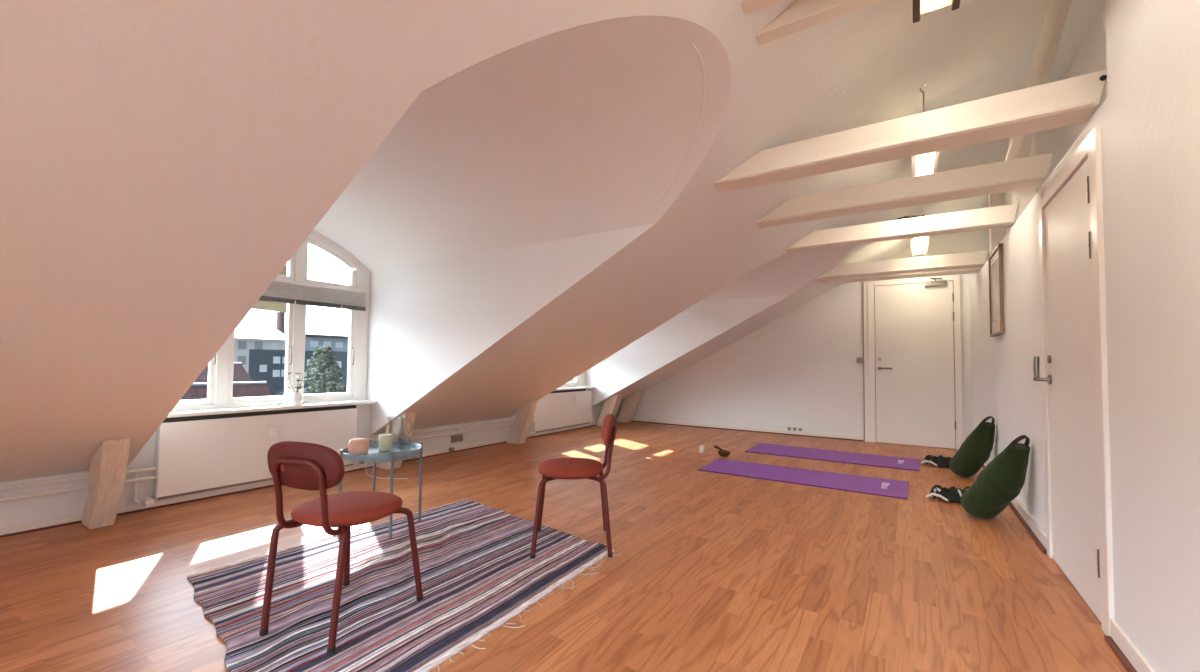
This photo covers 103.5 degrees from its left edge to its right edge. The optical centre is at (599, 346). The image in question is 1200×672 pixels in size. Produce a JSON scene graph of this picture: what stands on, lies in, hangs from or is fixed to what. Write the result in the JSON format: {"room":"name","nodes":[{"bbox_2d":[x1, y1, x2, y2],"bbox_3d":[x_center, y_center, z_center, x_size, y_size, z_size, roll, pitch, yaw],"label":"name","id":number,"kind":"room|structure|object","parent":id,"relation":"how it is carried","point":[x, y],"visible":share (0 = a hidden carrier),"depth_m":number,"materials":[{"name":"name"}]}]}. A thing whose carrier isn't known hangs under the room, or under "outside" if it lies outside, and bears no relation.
{"room":"exercise studio","nodes":[
{"label":"exercise studio","id":0,"kind":"room"},
{"bbox_2d":[0,389,621,527],"bbox_3d":[-2.654,0.849,4.279,0.290,0.635,10.700,-1,-2,33],"label":"wall","id":1,"kind":"structure","parent":0,"point":[21,511],"depth_m":3.22,"materials":[{"name":"white paint"}]},
{"bbox_2d":[0,475,155,501],"bbox_3d":[-4.243,0.834,1.542,0.054,0.025,4.182,-1,-2,33],"label":"pipe","id":2,"kind":"object","parent":1,"relation":"attached to","point":[65,490],"visible":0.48,"depth_m":2.90,"materials":[{"name":"white metal"}]},
{"bbox_2d":[0,467,156,491],"bbox_3d":[-4.242,0.773,1.544,0.054,0.025,4.182,-1,-2,33],"label":"pipe","id":3,"kind":"object","parent":1,"relation":"attached to","point":[66,480],"visible":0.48,"depth_m":2.90,"materials":[{"name":"white metal"}]},
{"bbox_2d":[133,408,356,506],"bbox_3d":[-2.713,0.832,3.817,0.118,0.558,1.509,-1,-2,33],"label":"radiator","id":4,"kind":"object","parent":1,"relation":"attached to","point":[195,456],"visible":0.95,"depth_m":3.61,"materials":[{"name":"white metal"}]},
{"bbox_2d":[162,230,376,422],"bbox_3d":[-2.746,-0.283,3.980,0.280,1.705,1.720,-1,-2,33],"label":"window","id":5,"kind":"structure","parent":1,"relation":"in","point":[219,403],"depth_m":4.17,"materials":[{"name":"white paint"}]},
{"bbox_2d":[272,402,282,405],"bbox_3d":[-2.679,0.474,3.929,0.072,0.036,0.050,2,-3,-39],"label":"bird ornament","id":6,"kind":"object","parent":5,"relation":"on","point":[275,403],"visible":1,"depth_m":3.92,"materials":[{"name":"white ceramic"}]},
{"bbox_2d":[286,373,306,404],"bbox_3d":[-2.604,0.361,4.063,0.129,0.276,0.152,-1,-3,41],"label":"flower vase","id":7,"kind":"object","parent":5,"relation":"on","point":[296,398],"visible":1,"depth_m":4.04,"materials":[{"name":"white ceramic"}]},
{"bbox_2d":[259,279,365,310],"bbox_3d":[-2.739,-0.477,4.007,0.046,0.195,1.560,-1,-2,33],"label":"blind","id":8,"kind":"object","parent":5,"relation":"attached to","point":[265,297],"visible":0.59,"depth_m":4.25,"materials":[{"name":"fabric"}]},
{"bbox_2d":[365,320,371,425],"bbox_3d":[-2.242,0.161,4.585,0.134,1.360,0.009,-1,-2,29],"label":"blind cord","id":9,"kind":"object","parent":8,"relation":"hanging from","point":[365,320],"visible":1,"depth_m":4.60,"materials":[{"name":"white plastic"}]},
{"bbox_2d":[0,418,617,537],"bbox_3d":[-2.530,1.131,4.186,0.012,0.043,10.700,-1,-2,33],"label":"baseboard","id":10,"kind":"structure","parent":1,"relation":"attached to","point":[77,517],"depth_m":3.50,"materials":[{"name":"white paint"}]},
{"bbox_2d":[367,419,514,440],"bbox_3d":[-1.632,0.937,5.522,0.054,0.025,2.528,-1,-2,33],"label":"pipe","id":11,"kind":"object","parent":1,"relation":"attached to","point":[472,425],"visible":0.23,"depth_m":5.40,"materials":[{"name":"white metal"}]},
{"bbox_2d":[451,429,462,442],"bbox_3d":[-1.654,1.018,5.483,0.034,0.170,0.150,-1,-2,33],"label":"wall socket","id":12,"kind":"object","parent":1,"relation":"attached to","point":[455,438],"visible":1,"depth_m":5.47,"materials":[{"name":"beige plastic"}]},
{"bbox_2d":[410,421,533,440],"bbox_3d":[-1.632,0.998,5.520,0.054,0.025,2.528,-1,-2,33],"label":"pipe","id":13,"kind":"object","parent":1,"relation":"attached to","point":[473,430],"visible":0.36,"depth_m":5.48,"materials":[{"name":"white metal"}]},
{"bbox_2d":[528,390,591,435],"bbox_3d":[-0.559,0.968,7.101,0.118,0.558,1.499,-1,-2,33],"label":"radiator","id":14,"kind":"object","parent":1,"relation":"attached to","point":[565,409],"visible":0.87,"depth_m":7.06,"materials":[{"name":"white metal"}]},
{"bbox_2d":[549,371,594,393],"bbox_3d":[-0.704,-0.199,7.094,0.280,1.795,1.860,-1,-2,33],"label":"window","id":15,"kind":"structure","parent":1,"relation":"in","point":[579,384],"depth_m":7.56,"materials":[{"name":"white paint"}]},
{"bbox_2d":[367,223,655,442],"bbox_3d":[-1.027,0.202,3.861,3.284,1.930,0.001,-1,-2,33],"label":"wall","id":16,"kind":"structure","parent":0,"point":[427,321],"depth_m":4.03,"materials":[{"name":"white paint"}]},
{"bbox_2d":[313,15,731,271],"bbox_3d":[-1.184,-0.986,2.984,4.012,0.380,1.720,-1,-2,33],"label":"vault","id":17,"kind":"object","parent":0,"point":[585,129],"visible":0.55,"depth_m":2.65,"materials":[{"name":"white paint"}]},
{"bbox_2d":[660,43,704,202],"bbox_3d":[0.429,-1.038,2.368,0.132,0.294,1.026,1,-2,1],"label":"trim","id":18,"kind":"structure","parent":17,"relation":"attached to","point":[692,44],"depth_m":2.29,"materials":[{"name":"white paint"}]},
{"bbox_2d":[0,0,1104,482],"bbox_3d":[-0.270,-0.584,2.774,5.380,2.808,10.700,-1,-2,33],"label":"ceiling","id":19,"kind":"structure","parent":0,"point":[163,162],"depth_m":1.82,"materials":[{"name":"white paint"}]},
{"bbox_2d":[741,0,885,44],"bbox_3d":[1.069,-1.327,1.532,1.151,0.140,0.270,-1,-2,33],"label":"ceiling beam","id":20,"kind":"structure","parent":19,"relation":"attached to","point":[802,14],"depth_m":1.79,"materials":[{"name":"beige wood"}]},
{"bbox_2d":[815,251,987,284],"bbox_3d":[3.479,-0.911,5.599,1.695,0.155,0.492,-1,-2,33],"label":"ceiling beam","id":21,"kind":"structure","parent":19,"relation":"attached to","point":[970,262],"depth_m":5.40,"materials":[{"name":"beige wood"}]},
{"bbox_2d":[785,203,1018,251],"bbox_3d":[2.444,-0.983,4.007,1.664,0.143,0.132,-1,-2,33],"label":"ceiling beam","id":22,"kind":"structure","parent":19,"relation":"attached to","point":[1005,215],"depth_m":3.88,"materials":[{"name":"beige wood"}]},
{"bbox_2d":[890,215,924,220],"bbox_3d":[2.557,-1.075,3.943,0.248,0.033,0.080,-1,-2,33],"label":"loose wire","id":23,"kind":"object","parent":22,"relation":"on","point":[905,217],"visible":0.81,"depth_m":3.92,"materials":[{"name":"black plastic"}]},
{"bbox_2d":[755,153,1052,227],"bbox_3d":[1.911,-1.017,3.195,1.664,0.143,0.186,-1,-2,33],"label":"ceiling beam","id":24,"kind":"structure","parent":19,"relation":"attached to","point":[1030,172],"depth_m":3.04,"materials":[{"name":"beige wood"}]},
{"bbox_2d":[1005,0,1070,160],"bbox_3d":[2.448,-1.504,2.640,0.143,0.817,0.491,0,-2,10],"label":"post","id":25,"kind":"object","parent":24,"relation":"on","point":[1049,41],"visible":0.52,"depth_m":2.57,"materials":[{"name":"beige wood"}]},
{"bbox_2d":[714,69,1106,192],"bbox_3d":[1.417,-1.048,2.442,1.664,0.143,0.186,-1,-2,33],"label":"ceiling beam","id":26,"kind":"structure","parent":19,"relation":"attached to","point":[1069,101],"depth_m":2.26,"materials":[{"name":"beige wood"}]},
{"bbox_2d":[920,85,925,111],"bbox_3d":[1.594,-1.207,2.331,0.028,0.169,0.007,-1,-2,33],"label":"ceiling hook","id":27,"kind":"object","parent":26,"relation":"on","point":[924,85],"visible":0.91,"depth_m":2.33,"materials":[{"name":"silver metal"}]},
{"bbox_2d":[911,236,929,256],"bbox_3d":[3.695,-1.292,5.468,0.171,0.252,1.240,-1,-2,33],"label":"ceiling light","id":28,"kind":"object","parent":19,"relation":"attached to","point":[919,245],"visible":0.62,"depth_m":5.51,"materials":[{"name":"beige"}]},
{"bbox_2d":[911,151,939,176],"bbox_3d":[2.314,-1.387,3.374,0.156,0.229,0.840,-1,-2,33],"label":"ceiling light","id":29,"kind":"object","parent":19,"relation":"attached to","point":[923,164],"visible":0.38,"depth_m":3.35,"materials":[{"name":"beige"}]},
{"bbox_2d":[912,0,959,22],"bbox_3d":[1.004,-1.470,1.377,0.156,0.229,1.300,-1,-2,33],"label":"ceiling light","id":30,"kind":"object","parent":19,"relation":"attached to","point":[918,6],"visible":1,"depth_m":1.88,"materials":[{"name":"beige"}]},
{"bbox_2d":[921,0,950,9],"bbox_3d":[1.003,-1.406,1.374,0.100,0.026,1.260,-1,-2,33],"label":"diffuser","id":31,"kind":"object","parent":30,"relation":"attached to","point":[924,3],"depth_m":1.88,"materials":[{"name":"white plastic"}]},
{"bbox_2d":[0,421,1127,671],"bbox_3d":[-0.286,1.174,2.712,5.780,0.080,10.900,-1,-2,33],"label":"floor","id":32,"kind":"structure","parent":0,"point":[713,572],"depth_m":2.35,"materials":[{"name":"laminate"}]},
{"bbox_2d":[81,439,129,529],"bbox_3d":[-3.055,0.835,2.923,0.441,0.561,0.130,-1,-2,33],"label":"strut","id":33,"kind":"object","parent":32,"relation":"on","point":[107,472],"visible":1,"depth_m":2.87,"materials":[{"name":"beige wood"}]},
{"bbox_2d":[360,461,407,478],"bbox_3d":[-2.011,1.122,4.294,0.668,0.097,0.133,-1,-2,31],"label":"power cord","id":34,"kind":"object","parent":32,"relation":"on","point":[360,461],"visible":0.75,"depth_m":4.20,"materials":[{"name":"white plastic"}]},
{"bbox_2d":[376,412,416,469],"bbox_3d":[-1.971,0.903,4.572,0.442,0.561,0.153,-1,-2,33],"label":"strut","id":35,"kind":"object","parent":32,"relation":"on","point":[399,430],"visible":0.67,"depth_m":4.50,"materials":[{"name":"beige wood"}]},
{"bbox_2d":[187,498,621,671],"bbox_3d":[-0.913,1.104,2.390,1.593,0.030,1.872,-1,-2,33],"label":"rag rug","id":36,"kind":"object","parent":32,"relation":"on","point":[478,572],"visible":0.93,"depth_m":2.12,"materials":[{"name":"multicoloured fabric"}]},
{"bbox_2d":[259,441,422,653],"bbox_3d":[-1.036,0.719,1.909,0.438,0.730,0.465,0,-2,19],"label":"cafe chair","id":37,"kind":"object","parent":36,"relation":"on","point":[293,464],"visible":1,"depth_m":1.76,"materials":[{"name":"red fabric"}]},
{"bbox_2d":[337,441,422,537],"bbox_3d":[-1.354,0.871,2.941,0.458,0.502,0.458,1,-2,-14],"label":"tray table","id":38,"kind":"object","parent":36,"relation":"on","point":[408,450],"visible":0.82,"depth_m":2.88,"materials":[{"name":"blue metal"}]},
{"bbox_2d":[348,438,368,454],"bbox_3d":[-1.453,0.603,2.849,0.116,0.096,0.116,-1,-2,33],"label":"pillar candle","id":39,"kind":"object","parent":38,"relation":"on","point":[356,446],"visible":0.95,"depth_m":2.81,"materials":[{"name":"pink wax"}]},
{"bbox_2d":[342,442,421,461],"bbox_3d":[-1.352,0.651,2.949,0.458,0.038,0.458,2,-3,-37],"label":"tray","id":40,"kind":"object","parent":38,"relation":"on","point":[408,450],"depth_m":2.86,"materials":[{"name":"blue"}]},
{"bbox_2d":[379,434,391,450],"bbox_3d":[-1.363,0.604,3.006,0.078,0.106,0.078,-1,-2,33],"label":"pillar candle","id":41,"kind":"object","parent":38,"relation":"on","point":[385,440],"visible":1,"depth_m":2.97,"materials":[{"name":"green wax"}]},
{"bbox_2d":[530,414,616,558],"bbox_3d":[-0.142,0.755,2.711,0.465,0.730,0.438,1,-2,-3],"label":"cafe chair","id":42,"kind":"object","parent":36,"relation":"on","point":[556,468],"visible":1,"depth_m":2.57,"materials":[{"name":"red fabric"}]},
{"bbox_2d":[507,401,538,443],"bbox_3d":[-0.993,0.965,6.068,0.438,0.561,0.132,-1,-2,33],"label":"strut","id":43,"kind":"object","parent":32,"relation":"on","point":[524,416],"visible":1,"depth_m":6.02,"materials":[{"name":"beige wood"}]},
{"bbox_2d":[596,393,622,425],"bbox_3d":[0.159,1.037,7.820,0.442,0.561,0.166,-1,-2,33],"label":"strut","id":44,"kind":"object","parent":32,"relation":"on","point":[610,406],"visible":0.82,"depth_m":7.75,"materials":[{"name":"beige wood"}]},
{"bbox_2d":[617,391,642,422],"bbox_3d":[0.525,1.060,8.380,0.440,0.561,0.187,-1,-2,33],"label":"strut","id":45,"kind":"object","parent":32,"relation":"on","point":[630,404],"visible":1,"depth_m":8.31,"materials":[{"name":"beige wood"}]},
{"bbox_2d":[700,445,703,452],"bbox_3d":[1.197,1.203,5.549,0.056,0.089,0.056,-1,-2,33],"label":"candle","id":46,"kind":"object","parent":32,"relation":"on","point":[701,446],"visible":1,"depth_m":5.53,"materials":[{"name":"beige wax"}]},
{"bbox_2d":[714,445,730,456],"bbox_3d":[1.388,1.189,5.383,0.194,0.110,0.146,-1,-2,33],"label":"bowl","id":47,"kind":"object","parent":32,"relation":"on","point":[724,453],"visible":1,"depth_m":5.34,"materials":[{"name":"brown metal"}]},
{"bbox_2d":[698,459,908,498],"bbox_3d":[1.855,1.206,4.425,1.737,0.016,0.638,-1,-2,33],"label":"yoga mat","id":48,"kind":"object","parent":32,"relation":"on","point":[823,479],"visible":1,"depth_m":4.32,"materials":[{"name":"purple rubber"}]},
{"bbox_2d":[745,443,920,470],"bbox_3d":[2.649,1.249,5.457,1.754,0.016,0.730,-1,-2,33],"label":"yoga mat","id":49,"kind":"object","parent":32,"relation":"on","point":[911,464],"visible":1,"depth_m":5.35,"materials":[{"name":"purple rubber"}]},
{"bbox_2d":[921,455,952,467],"bbox_3d":[3.563,1.185,4.921,0.378,0.126,0.207,-1,-2,33],"label":"sneakers","id":50,"kind":"object","parent":32,"relation":"on","point":[941,461],"visible":0.67,"depth_m":4.90,"materials":[{"name":"black fabric"}]},
{"bbox_2d":[926,485,964,502],"bbox_3d":[2.738,1.133,3.646,0.378,0.126,0.208,-1,-2,33],"label":"sneakers","id":51,"kind":"object","parent":32,"relation":"on","point":[952,494],"visible":0.67,"depth_m":3.63,"materials":[{"name":"black fabric"}]},
{"bbox_2d":[949,416,994,476],"bbox_3d":[3.455,0.924,4.386,0.218,0.604,0.419,1,-2,-7],"label":"bag","id":52,"kind":"object","parent":32,"relation":"on","point":[977,447],"visible":1,"depth_m":4.28,"materials":[{"name":"green fabric"}]},
{"bbox_2d":[960,435,1029,518],"bbox_3d":[2.638,0.868,3.159,0.221,0.615,0.440,1,-2,-8],"label":"bag","id":53,"kind":"object","parent":32,"relation":"on","point":[1002,480],"visible":1,"depth_m":3.05,"materials":[{"name":"green fabric"}]},
{"bbox_2d":[586,295,788,405],"bbox_3d":[1.069,0.323,7.022,3.322,1.950,0.001,-1,-2,33],"label":"wall","id":54,"kind":"structure","parent":0,"point":[703,321],"depth_m":7.06,"materials":[{"name":"white paint"}]},
{"bbox_2d":[701,244,855,300],"bbox_3d":[0.947,-0.924,6.041,4.223,0.470,1.860,-1,-2,33],"label":"vault","id":55,"kind":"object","parent":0,"point":[785,274],"visible":0.14,"depth_m":5.98,"materials":[{"name":"white paint"}]},
{"bbox_2d":[622,204,989,441],"bbox_3d":[2.620,-0.280,7.268,5.680,3.200,0.001,-1,-2,33],"label":"wall","id":56,"kind":"structure","parent":0,"point":[800,368],"depth_m":7.01,"materials":[{"name":"white paint"}]},
{"bbox_2d":[632,417,863,440],"bbox_3d":[2.066,1.281,7.557,3.760,0.059,0.016,-1,-2,33],"label":"baseboard","id":57,"kind":"structure","parent":56,"relation":"attached to","point":[834,435],"depth_m":7.35,"materials":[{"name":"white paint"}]},
{"bbox_2d":[787,426,802,431],"bbox_3d":[2.888,1.218,7.000,0.209,0.078,0.018,-1,-2,33],"label":"wall socket","id":58,"kind":"object","parent":56,"relation":"attached to","point":[789,428],"visible":1,"depth_m":7.00,"materials":[{"name":"white plastic"}]},
{"bbox_2d":[856,358,862,362],"bbox_3d":[3.614,0.191,6.586,0.075,0.079,0.018,-1,-2,33],"label":"light switch","id":59,"kind":"object","parent":56,"relation":"attached to","point":[858,360],"visible":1,"depth_m":6.58,"materials":[{"name":"beige plastic"}]},
{"bbox_2d":[862,283,864,440],"bbox_3d":[3.657,0.205,6.555,0.015,2.200,0.022,-1,-2,33],"label":"trim","id":60,"kind":"structure","parent":56,"relation":"attached to","point":[862,283],"depth_m":6.55,"materials":[{"name":"white wood"}]},
{"bbox_2d":[863,281,868,441],"bbox_3d":[3.682,0.197,6.534,0.050,2.215,0.030,-1,-2,33],"label":"trim","id":61,"kind":"structure","parent":56,"relation":"attached to","point":[865,285],"depth_m":6.52,"materials":[{"name":"white paint"}]},
{"bbox_2d":[867,274,962,449],"bbox_3d":[4.092,0.186,6.184,1.020,2.219,0.165,-1,-2,33],"label":"door","id":62,"kind":"structure","parent":56,"relation":"in","point":[915,361],"depth_m":6.20,"materials":[{"name":"white paint"}]},
{"bbox_2d":[1005,2,1106,234],"bbox_3d":[3.491,-1.424,3.686,0.270,1.250,5.110,-1,-2,33],"label":"wall","id":63,"kind":"structure","parent":0,"point":[1091,56],"depth_m":3.13,"materials":[{"name":"white paint"}]},
{"bbox_2d":[970,0,1199,671],"bbox_3d":[1.890,-0.405,1.350,0.410,3.020,10.700,-1,-2,33],"label":"wall","id":64,"kind":"structure","parent":0,"point":[1148,119],"depth_m":1.55,"materials":[{"name":"white paint"}]},
{"bbox_2d":[988,243,1004,336],"bbox_3d":[3.413,-0.465,4.075,0.027,0.736,0.606,-1,-2,33],"label":"picture frame","id":65,"kind":"object","parent":64,"relation":"attached to","point":[995,260],"visible":1,"depth_m":4.03,"materials":[{"name":"brown wood"}]},
{"bbox_2d":[991,258,999,322],"bbox_3d":[3.413,-0.480,4.076,0.002,0.520,0.450,-1,-2,33],"label":"print","id":66,"kind":"object","parent":65,"relation":"attached to","point":[994,265],"depth_m":4.09},
{"bbox_2d":[988,193,1005,253],"bbox_3d":[4.170,-1.323,4.966,0.120,0.928,0.120,-1,-2,33],"label":"post","id":67,"kind":"object","parent":64,"relation":"on","point":[996,235],"visible":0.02,"depth_m":4.92,"materials":[{"name":"beige wood"}]},
{"bbox_2d":[984,461,1046,549],"bbox_3d":[3.564,1.172,4.258,0.014,0.067,3.895,-1,-2,33],"label":"baseboard","id":68,"kind":"structure","parent":64,"relation":"attached to","point":[1030,521],"depth_m":3.00,"materials":[{"name":"white paint"}]},
{"bbox_2d":[1009,134,1035,226],"bbox_3d":[3.181,-1.375,3.559,0.130,0.915,0.120,-1,-2,33],"label":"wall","id":69,"kind":"structure","parent":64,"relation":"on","point":[1023,197],"depth_m":3.50,"materials":[{"name":"white paint"}]},
{"bbox_2d":[982,465,1136,671],"bbox_3d":[1.719,1.099,1.459,0.030,0.018,10.600,-1,-2,33],"label":"trim","id":70,"kind":"structure","parent":64,"relation":"attached to","point":[1123,659],"depth_m":1.78,"materials":[{"name":"brown"}]},
{"bbox_2d":[1033,127,1114,635],"bbox_3d":[2.228,0.141,2.254,0.119,1.999,0.990,-1,-2,33],"label":"door","id":71,"kind":"structure","parent":64,"relation":"in","point":[1071,232],"depth_m":2.14,"materials":[{"name":"white paint"}]},
{"bbox_2d":[1110,619,1155,671],"bbox_3d":[0.387,0.972,-0.585,0.014,0.067,5.715,-1,-2,33],"label":"baseboard","id":72,"kind":"structure","parent":64,"relation":"attached to","point":[1136,658],"depth_m":1.65,"materials":[{"name":"white paint"}]},
{"bbox_3d":[-3.095,-1.220,4.516,0.820,0.060,2.470,-1,-2,33],"label":"trim","id":73,"kind":"structure","parent":0,"visible":0},
{"bbox_2d":[252,264,286,312],"bbox_3d":[-3.351,-0.786,4.081,0.798,0.817,1.471,-1,-2,33],"label":"awning","id":74,"kind":"object","parent":73,"relation":"hanging from","point":[261,305],"visible":0.02,"depth_m":4.73,"materials":[{"name":"beige fabric"}]},
{"label":"outside","id":75,"kind":"structure","parent":0,"visible":0},
{"bbox_3d":[-59.183,16.792,62.071,152.570,0.200,200.000,-1,-2,33],"label":"ground","id":76,"kind":"structure","parent":75,"visible":0},
{"bbox_2d":[194,362,252,382],"bbox_3d":[-12.583,7.838,11.193,4.500,14.970,7.450,-1,-2,33],"label":"house","id":77,"kind":"structure","parent":76,"relation":"on","point":[240,374],"depth_m":13.76,"materials":[{"name":"red tile"}]},
{"bbox_2d":[180,381,272,399],"bbox_3d":[-9.566,7.930,7.312,3.000,14.570,8.280,-1,-2,33],"label":"house","id":78,"kind":"structure","parent":76,"relation":"on","point":[196,391],"depth_m":10.10,"materials":[{"name":"red tile"}]},
{"bbox_2d":[234,328,285,372],"bbox_3d":[-39.965,7.075,41.127,12.900,18.100,18.200,-1,-2,33],"label":"apartment building","id":79,"kind":"structure","parent":76,"relation":"on","point":[246,339],"depth_m":43.48,"materials":[{"name":"grey stone"}]},
{"bbox_2d":[276,312,284,334],"bbox_3d":[-38.953,6.250,57.192,1.700,20.900,1.700,-1,-2,33],"label":"chimney","id":80,"kind":"object","parent":76,"relation":"on","point":[280,321],"visible":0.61,"depth_m":57.19,"materials":[{"name":"brick"}]},
{"bbox_2d":[248,349,347,395],"bbox_3d":[-21.105,8.118,31.433,6.050,15.680,6.450,-1,-2,33],"label":"building","id":81,"kind":"structure","parent":76,"relation":"on","point":[268,366],"depth_m":28.46,"materials":[{"name":"grey"}]},
{"bbox_2d":[304,346,346,393],"bbox_3d":[-11.370,7.779,18.971,2.755,15.664,2.774,-1,-2,33],"label":"leafy tree","id":82,"kind":"object","parent":76,"relation":"on","point":[323,357],"visible":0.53,"depth_m":19.09,"materials":[{"name":"green plant"}]},
{"bbox_2d":[305,334,347,351],"bbox_3d":[-29.026,7.519,52.242,10.600,18.200,12.400,-1,-2,33],"label":"office building","id":83,"kind":"structure","parent":76,"relation":"on","point":[337,343],"depth_m":46.46,"materials":[{"name":"grey stone"}]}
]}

